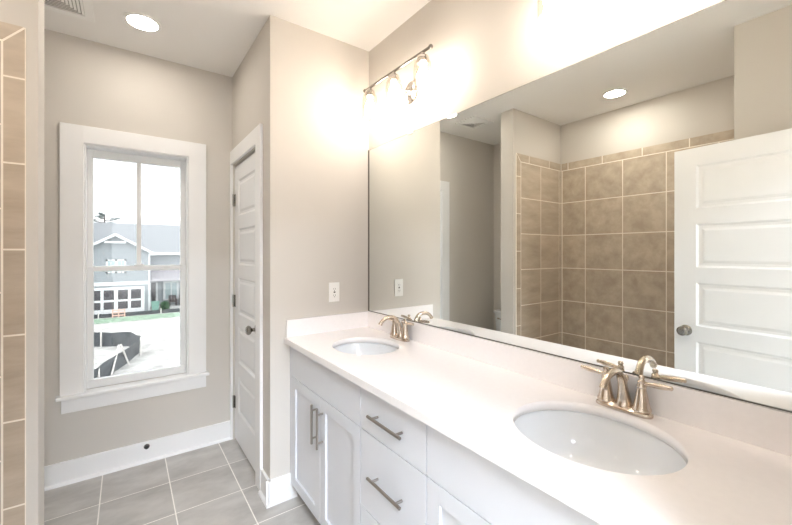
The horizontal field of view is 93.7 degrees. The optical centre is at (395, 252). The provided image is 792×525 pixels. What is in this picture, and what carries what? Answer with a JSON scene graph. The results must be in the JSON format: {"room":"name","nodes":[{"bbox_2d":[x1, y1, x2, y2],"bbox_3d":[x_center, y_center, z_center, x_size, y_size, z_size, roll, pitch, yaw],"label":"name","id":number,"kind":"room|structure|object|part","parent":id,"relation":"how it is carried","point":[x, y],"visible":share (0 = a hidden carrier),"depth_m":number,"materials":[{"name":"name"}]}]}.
{"room":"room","nodes":[
{"label":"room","id":0,"kind":"room"},
{"bbox_2d":[44,29,231,465],"bbox_3d":[-1.735,0.038,2.569,2.633,2.740,0.160,0,0,-36],"label":"wall","id":1,"kind":"structure","parent":0,"point":[87,82],"depth_m":2.46,"materials":[{"name":"beige paint"}]},
{"bbox_2d":[55,122,208,413],"bbox_3d":[-1.746,0.096,2.530,0.832,1.765,0.200,0,0,-36],"label":"window","id":2,"kind":"structure","parent":1,"relation":"in","point":[80,145],"depth_m":2.42,"materials":[{"name":"white paint"}]},
{"bbox_3d":[-1.780,-0.274,2.575,0.553,0.793,0.033,0,0,-36],"label":"sash","id":3,"kind":"part","parent":2,"relation":"part of","materials":[{"name":"white plastic"}]},
{"bbox_3d":[-1.754,0.479,2.539,0.553,0.778,0.046,0,0,-36],"label":"sash","id":4,"kind":"part","parent":2,"relation":"part of","materials":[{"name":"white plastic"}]},
{"bbox_2d":[44,420,232,490],"bbox_3d":[-1.943,1.339,2.301,1.742,0.137,0.029,0,0,-36],"label":"baseboard","id":5,"kind":"structure","parent":1,"relation":"attached to","point":[57,475],"depth_m":2.44,"materials":[{"name":"white paint"}]},
{"bbox_2d":[44,438,319,524],"bbox_3d":[-0.827,1.478,1.320,2.633,0.140,3.248,0,0,-36],"label":"floor","id":6,"kind":"structure","parent":0,"point":[214,484],"depth_m":2.13,"materials":[{"name":"tile"}]},
{"bbox_2d":[290,347,361,524],"bbox_3d":[-0.177,0.963,1.969,0.570,0.890,0.799,0,0,-36],"label":"base cabinet","id":7,"kind":"object","parent":6,"relation":"on","point":[325,406],"visible":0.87,"depth_m":1.77,"materials":[{"name":"white paint"}]},
{"bbox_3d":[-0.476,1.016,1.974,0.019,0.618,0.382,0,0,-36],"label":"door","id":8,"kind":"part","parent":7,"relation":"part of","materials":[{"name":"white paint"}]},
{"bbox_3d":[-0.404,0.842,1.827,0.036,0.192,0.011,0,0,-36],"label":"handle","id":9,"kind":"part","parent":7,"relation":"part of","materials":[{"name":"metal"}]},
{"bbox_3d":[-0.366,0.842,1.775,0.036,0.192,0.011,0,0,-36],"label":"handle","id":10,"kind":"part","parent":7,"relation":"part of","materials":[{"name":"metal"}]},
{"bbox_3d":[-0.249,1.016,1.661,0.019,0.618,0.382,0,0,-36],"label":"door","id":11,"kind":"part","parent":7,"relation":"part of","materials":[{"name":"white paint"}]},
{"bbox_2d":[361,387,427,524],"bbox_3d":[0.178,0.963,1.481,0.570,0.890,0.407,0,0,-36],"label":"drawers","id":12,"kind":"object","parent":6,"relation":"on","point":[394,476],"visible":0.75,"depth_m":1.32,"materials":[{"name":"white paint"}]},
{"bbox_3d":[-0.016,1.171,1.340,0.019,0.309,0.403,0,0,-36],"label":"drawer","id":13,"kind":"part","parent":12,"relation":"part of","materials":[{"name":"white paint"}]},
{"bbox_3d":[-0.038,0.851,1.324,0.036,0.011,0.206,0,0,-36],"label":"handle","id":14,"kind":"part","parent":12,"relation":"part of","materials":[{"name":"metal"}]},
{"bbox_3d":[-0.038,0.618,1.324,0.036,0.011,0.206,0,0,-36],"label":"handle","id":15,"kind":"part","parent":12,"relation":"part of","materials":[{"name":"metal"}]},
{"bbox_3d":[-0.016,0.620,1.340,0.019,0.167,0.403,0,0,-36],"label":"drawer","id":16,"kind":"part","parent":12,"relation":"part of","materials":[{"name":"white paint"}]},
{"bbox_2d":[427,425,600,524],"bbox_3d":[0.529,0.963,0.997,0.570,0.890,0.790,0,0,-36],"label":"base cabinet","id":17,"kind":"object","parent":6,"relation":"on","point":[464,487],"visible":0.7,"depth_m":1.00,"materials":[{"name":"white paint"}]},
{"bbox_3d":[0.216,1.016,1.021,0.019,0.618,0.378,0,0,-36],"label":"door","id":18,"kind":"part","parent":17,"relation":"part of","materials":[{"name":"white paint"}]},
{"bbox_2d":[284,311,791,524],"bbox_3d":[0.180,0.452,1.481,0.572,0.131,2.009,0,0,-36],"label":"countertop","id":19,"kind":"structure","parent":17,"relation":"on","point":[471,390],"depth_m":1.04,"materials":[{"name":"stone"}]},
{"bbox_2d":[334,342,397,354],"bbox_3d":[-0.159,0.597,1.951,0.381,0.160,0.443,0,0,-36],"label":"undermount sink","id":20,"kind":"object","parent":19,"relation":"in","point":[361,348],"visible":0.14,"depth_m":2.12,"materials":[{"name":"ceramic"}]},
{"bbox_2d":[378,315,413,341],"bbox_3d":[0.012,0.416,2.086,0.196,0.140,0.195,0,0,7],"label":"faucet","id":21,"kind":"object","parent":19,"relation":"on","point":[398,332],"visible":1,"depth_m":2.05,"materials":[{"name":"silver metal"}]},
{"bbox_3d":[-0.025,0.409,2.055,0.172,0.125,0.050,0,0,-36],"label":"spout","id":22,"kind":"part","parent":21,"relation":"part of","materials":[{"name":"silver metal"}]},
{"bbox_3d":[-0.010,0.417,2.128,0.052,0.105,0.052,0,0,-36],"label":"handle","id":23,"kind":"part","parent":21,"relation":"part of","materials":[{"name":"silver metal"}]},
{"bbox_3d":[0.020,0.477,2.087,0.047,0.019,0.160,0,0,-36],"label":"plate","id":24,"kind":"part","parent":21,"relation":"part of","materials":[{"name":"silver metal"}]},
{"bbox_3d":[0.050,0.417,2.046,0.052,0.105,0.052,0,0,-36],"label":"handle","id":25,"kind":"part","parent":21,"relation":"part of","materials":[{"name":"silver metal"}]},
{"bbox_2d":[514,410,686,475],"bbox_3d":[0.533,0.597,1.015,0.431,0.160,0.479,0,0,-36],"label":"undermount sink","id":26,"kind":"object","parent":19,"relation":"in","point":[594,441],"visible":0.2,"depth_m":1.15,"materials":[{"name":"ceramic"}]},
{"bbox_2d":[581,365,672,419],"bbox_3d":[0.696,0.416,1.149,0.196,0.140,0.195,0,0,7],"label":"faucet","id":27,"kind":"object","parent":19,"relation":"on","point":[640,408],"visible":1,"depth_m":1.12,"materials":[{"name":"silver metal"}]},
{"bbox_3d":[0.647,0.386,1.225,0.017,0.018,0.074,0,0,-36],"label":"lever","id":28,"kind":"part","parent":27,"relation":"part of","materials":[{"name":"silver metal"}]},
{"bbox_3d":[0.674,0.417,1.191,0.052,0.105,0.052,0,0,-36],"label":"handle","id":29,"kind":"part","parent":27,"relation":"part of","materials":[{"name":"silver metal"}]},
{"bbox_3d":[0.659,0.409,1.118,0.172,0.125,0.050,0,0,-36],"label":"spout","id":30,"kind":"part","parent":27,"relation":"part of","materials":[{"name":"silver metal"}]},
{"bbox_3d":[0.704,0.477,1.150,0.047,0.019,0.160,0,0,-36],"label":"plate","id":31,"kind":"part","parent":27,"relation":"part of","materials":[{"name":"silver metal"}]},
{"bbox_3d":[0.734,0.417,1.109,0.052,0.105,0.052,0,0,-36],"label":"handle","id":32,"kind":"part","parent":27,"relation":"part of","materials":[{"name":"silver metal"}]},
{"bbox_3d":[0.757,0.386,1.074,0.017,0.018,0.074,0,0,-36],"label":"lever","id":33,"kind":"part","parent":27,"relation":"part of","materials":[{"name":"silver metal"}]},
{"bbox_2d":[0,0,368,524],"bbox_3d":[-1.152,0.038,1.869,2.513,2.740,0.182,0,0,-36],"label":"wall","id":34,"kind":"structure","parent":0,"point":[21,21],"depth_m":1.63,"materials":[{"name":"beige paint"}]},
{"bbox_2d":[265,473,296,507],"bbox_3d":[-0.648,1.339,2.105,0.174,0.137,0.029,0,0,-36],"label":"baseboard","id":35,"kind":"structure","parent":34,"relation":"attached to","point":[283,490],"depth_m":2.10,"materials":[{"name":"white paint"}]},
{"bbox_2d":[329,282,338,301],"bbox_3d":[-0.384,0.246,2.309,0.072,0.120,0.008,0,0,-36],"label":"wall outlet","id":36,"kind":"object","parent":34,"relation":"attached to","point":[334,286],"visible":1,"depth_m":2.31,"materials":[{"name":"white plastic"}]},
{"bbox_2d":[332,287,336,297],"bbox_3d":[-0.382,0.246,2.307,0.034,0.068,0.002,0,0,-36],"label":"receptacle","id":37,"kind":"object","parent":36,"relation":"attached to","point":[334,289],"depth_m":2.31,"materials":[{"name":"plastic"}]},
{"bbox_2d":[44,0,430,76],"bbox_3d":[-0.827,-1.392,1.320,2.633,0.120,3.248,0,0,-36],"label":"ceiling","id":38,"kind":"structure","parent":0,"point":[215,36],"depth_m":2.16,"materials":[{"name":"paint"}]},
{"bbox_2d":[44,0,94,22],"bbox_3d":[-1.762,-1.325,1.940,0.280,0.014,0.280,0,0,-36],"label":"ceiling vent","id":39,"kind":"object","parent":38,"relation":"in","point":[81,9],"visible":0.86,"depth_m":2.01,"materials":[{"name":"white plastic"}]},
{"bbox_3d":[-1.762,-1.330,1.940,0.256,0.004,0.256,0,0,-36],"label":"panel","id":40,"kind":"part","parent":39,"relation":"part of","materials":[{"name":"white metal"}]},
{"bbox_2d":[122,12,161,32],"bbox_3d":[-1.465,-1.328,2.149,0.190,0.008,0.190,0,0,-36],"label":"recessed light","id":41,"kind":"object","parent":38,"relation":"in","point":[140,21],"visible":1,"depth_m":2.14,"materials":[{"name":"white glass"}]},
{"bbox_2d":[232,15,288,479],"bbox_3d":[-0.931,0.038,2.486,0.110,2.740,0.920,0,0,-36],"label":"wall","id":42,"kind":"structure","parent":0,"point":[260,83],"depth_m":2.13,"materials":[{"name":"beige paint"}]},
{"bbox_2d":[230,123,262,489],"bbox_3d":[-0.994,0.324,2.522,0.164,2.168,0.784,0,0,-36],"label":"door","id":43,"kind":"structure","parent":42,"relation":"in","point":[247,200],"depth_m":2.49,"materials":[{"name":"white paint"}]},
{"bbox_3d":[-0.901,0.483,2.314,0.069,0.066,0.066,0,0,-36],"label":"knob","id":44,"kind":"part","parent":43,"relation":"part of","materials":[{"name":"silver metal"}]},
{"bbox_2d":[258,469,271,508],"bbox_3d":[-0.748,1.339,2.115,0.029,0.137,0.163,0,0,-36],"label":"baseboard","id":45,"kind":"structure","parent":42,"relation":"attached to","point":[264,477],"depth_m":2.11,"materials":[{"name":"white paint"}]},
{"bbox_2d":[369,0,724,149],"bbox_3d":[0.236,0.038,1.994,0.120,2.740,3.088,0,0,-36],"label":"wall","id":46,"kind":"structure","parent":0,"point":[482,50],"depth_m":1.66,"materials":[{"name":"beige paint"}]},
{"bbox_2d":[362,44,432,112],"bbox_3d":[0.017,-0.901,2.046,0.172,0.196,0.629,0,0,-36],"label":"vanity light","id":47,"kind":"object","parent":46,"relation":"attached to","point":[411,90],"visible":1,"depth_m":2.02,"materials":[{"name":"white glass"}]},
{"bbox_2d":[365,88,374,112],"bbox_3d":[-0.155,-0.910,2.223,0.062,0.146,0.062,0,0,-36],"label":"shade","id":48,"kind":"object","parent":47,"relation":"attached to","point":[369,92],"depth_m":2.20,"materials":[{"name":"white glass"}]},
{"bbox_2d":[388,72,399,98],"bbox_3d":[-0.011,-0.910,2.025,0.062,0.146,0.062,0,0,-36],"label":"shade","id":49,"kind":"object","parent":47,"relation":"attached to","point":[393,78],"depth_m":2.01,"materials":[{"name":"white glass"}]},
{"bbox_3d":[0.072,-0.902,2.086,0.036,0.128,0.128,0,0,-36],"label":"wall plate","id":50,"kind":"part","parent":47,"relation":"part of","materials":[{"name":"silver metal"}]},
{"bbox_2d":[417,52,428,82],"bbox_3d":[0.133,-0.910,1.827,0.062,0.146,0.062,0,0,-36],"label":"shade","id":51,"kind":"object","parent":47,"relation":"attached to","point":[422,58],"depth_m":1.81,"materials":[{"name":"white glass"}]},
{"bbox_2d":[543,0,560,9],"bbox_3d":[0.708,-0.901,1.095,0.172,0.196,0.629,0,0,-36],"label":"vanity light","id":52,"kind":"object","parent":46,"relation":"attached to","point":[549,4],"visible":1,"depth_m":1.26,"materials":[{"name":"white glass"}]},
{"bbox_2d":[368,0,791,412],"bbox_3d":[0.411,-0.153,1.641,0.012,1.076,2.022,0,0,-36],"label":"wall mirror","id":53,"kind":"object","parent":46,"relation":"attached to","point":[627,206],"visible":1,"depth_m":1.19,"materials":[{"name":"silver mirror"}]},
{"bbox_2d":[368,311,791,455],"bbox_3d":[0.404,0.436,1.644,0.019,0.101,2.009,0,0,-36],"label":"backsplash","id":54,"kind":"structure","parent":46,"relation":"attached to","point":[754,424],"depth_m":1.12,"materials":[{"name":"stone"}]},
{"label":"outside","id":55,"kind":"structure","parent":0,"visible":0},
{"bbox_2d":[94,312,179,374],"bbox_3d":[-33.651,5.758,46.316,90.000,0.300,105.500,0,0,-36],"label":"ground","id":56,"kind":"structure","parent":55,"point":[161,336],"depth_m":22.65,"materials":[{"name":"white concrete"}]},
{"bbox_2d":[94,212,121,222],"bbox_3d":[-38.550,0.170,49.320,7.133,10.889,6.785,0,0,9],"label":"pine tree","id":57,"kind":"object","parent":56,"relation":"on","point":[100,215],"visible":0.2,"depth_m":48.76,"materials":[{"name":"green plant"}]},
{"bbox_2d":[94,327,142,377],"bbox_3d":[-14.379,5.008,18.329,3.838,1.256,11.225,0,0,-45],"label":"fence","id":58,"kind":"object","parent":56,"relation":"on","point":[101,339],"visible":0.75,"depth_m":20.18,"materials":[{"name":"black fabric"}]},
{"bbox_2d":[112,308,124,317],"bbox_3d":[-24.014,5.248,32.168,0.940,0.720,0.360,0,0,-36],"label":"barrier","id":59,"kind":"object","parent":56,"relation":"on","point":[118,310],"visible":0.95,"depth_m":32.13,"materials":[{"name":"orange wood"}]},
{"bbox_2d":[94,308,179,318],"bbox_3d":[-23.144,5.368,33.131,13.500,0.520,0.166,0,0,-36],"label":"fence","id":60,"kind":"object","parent":56,"relation":"on","point":[98,315],"visible":0.47,"depth_m":33.28,"materials":[{"name":"black fabric"}]},
{"bbox_2d":[94,222,179,314],"bbox_3d":[-27.435,1.298,37.761,19.000,8.620,12.250,0,0,-36],"label":"house","id":61,"kind":"structure","parent":56,"relation":"on","point":[115,244],"depth_m":33.97,"materials":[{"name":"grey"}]},
{"bbox_3d":[-25.762,4.663,31.937,0.580,0.670,0.020,0,0,-36],"label":"pane","id":62,"kind":"part","parent":61,"relation":"part of","materials":[{"name":"grey glass"}]},
{"bbox_3d":[-25.762,3.728,31.937,0.580,0.880,0.020,0,0,-36],"label":"pane","id":63,"kind":"part","parent":61,"relation":"part of","materials":[{"name":"grey glass"}]},
{"bbox_3d":[-25.074,4.663,32.436,0.740,0.670,0.020,0,0,-36],"label":"pane","id":64,"kind":"part","parent":61,"relation":"part of","materials":[{"name":"grey glass"}]},
{"bbox_3d":[-25.074,3.728,32.436,0.740,0.880,0.020,0,0,-36],"label":"pane","id":65,"kind":"part","parent":61,"relation":"part of","materials":[{"name":"grey glass"}]},
{"bbox_3d":[-24.660,1.208,32.734,1.320,1.100,0.025,0,0,-36],"label":"pane","id":66,"kind":"part","parent":61,"relation":"part of","materials":[{"name":"white glass"}]},
{"bbox_3d":[-24.729,2.858,32.743,5.110,5.500,0.150,0,0,-36],"label":"band trim","id":67,"kind":"part","parent":61,"relation":"part of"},
{"bbox_3d":[-24.270,4.663,33.021,0.730,0.670,0.020,0,0,-36],"label":"pane","id":68,"kind":"part","parent":61,"relation":"part of","materials":[{"name":"grey glass"}]},
{"bbox_3d":[-24.270,3.728,33.021,0.730,0.880,0.020,0,0,-36],"label":"pane","id":69,"kind":"part","parent":61,"relation":"part of","materials":[{"name":"grey glass"}]},
{"bbox_3d":[-24.957,-0.722,33.134,5.830,1.960,1.850,0,0,-36],"label":"rake trim","id":70,"kind":"part","parent":61,"relation":"part of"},
{"bbox_3d":[-23.501,4.663,33.580,0.770,0.670,0.020,0,0,-36],"label":"pane","id":71,"kind":"part","parent":61,"relation":"part of","materials":[{"name":"grey glass"}]},
{"bbox_3d":[-23.501,3.728,33.580,0.770,0.880,0.020,0,0,-36],"label":"pane","id":72,"kind":"part","parent":61,"relation":"part of","materials":[{"name":"grey glass"}]},
{"bbox_3d":[-23.511,4.023,36.001,0.440,2.330,0.090,0,0,-36],"label":"door","id":73,"kind":"part","parent":61,"relation":"part of","materials":[{"name":"grey glass"}]},
{"bbox_3d":[-23.467,3.988,36.008,0.640,2.400,0.130,0,0,-36],"label":"door frame","id":74,"kind":"part","parent":61,"relation":"part of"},
{"bbox_3d":[-20.279,0.103,37.719,7.470,0.270,0.070,0,0,-36],"label":"eave trim","id":75,"kind":"part","parent":61,"relation":"part of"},
{"bbox_3d":[-22.329,3.768,36.875,1.020,1.600,0.055,0,0,-36],"label":"pane","id":76,"kind":"part","parent":61,"relation":"part of","materials":[{"name":"grey glass"}]},
{"bbox_2d":[168,295,176,305],"bbox_3d":[-21.805,4.684,36.308,0.700,1.000,0.580,0,0,-42],"label":"porch chair","id":77,"kind":"object","parent":61,"relation":"on","point":[169,299],"visible":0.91,"depth_m":36.33,"materials":[{"name":"brown wood"}]},
{"bbox_2d":[94,312,179,323],"bbox_3d":[-22.675,5.558,31.209,18.000,0.100,2.647,0,0,-36],"label":"grass","id":78,"kind":"structure","parent":56,"relation":"on","point":[140,317],"depth_m":31.45,"materials":[{"name":"green plant"}]},
{"bbox_3d":[-23.937,5.583,34.647,26.000,0.050,3.000,0,0,-36],"label":"path","id":79,"kind":"object","parent":56,"relation":"on","visible":0},
{"bbox_2d":[151,301,159,309],"bbox_3d":[-22.211,5.026,34.263,0.660,1.060,0.750,0,0,-36],"label":"bin","id":80,"kind":"object","parent":79,"relation":"on","point":[154,304],"visible":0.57,"depth_m":34.04,"materials":[{"name":"green plastic"}]},
{"bbox_2d":[160,301,169,309],"bbox_3d":[-21.639,5.046,34.785,0.916,1.056,0.738,0,0,-36],"label":"shrub","id":81,"kind":"object","parent":79,"relation":"on","point":[164,305],"visible":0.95,"depth_m":34.72,"materials":[{"name":"green plant"}]}
]}

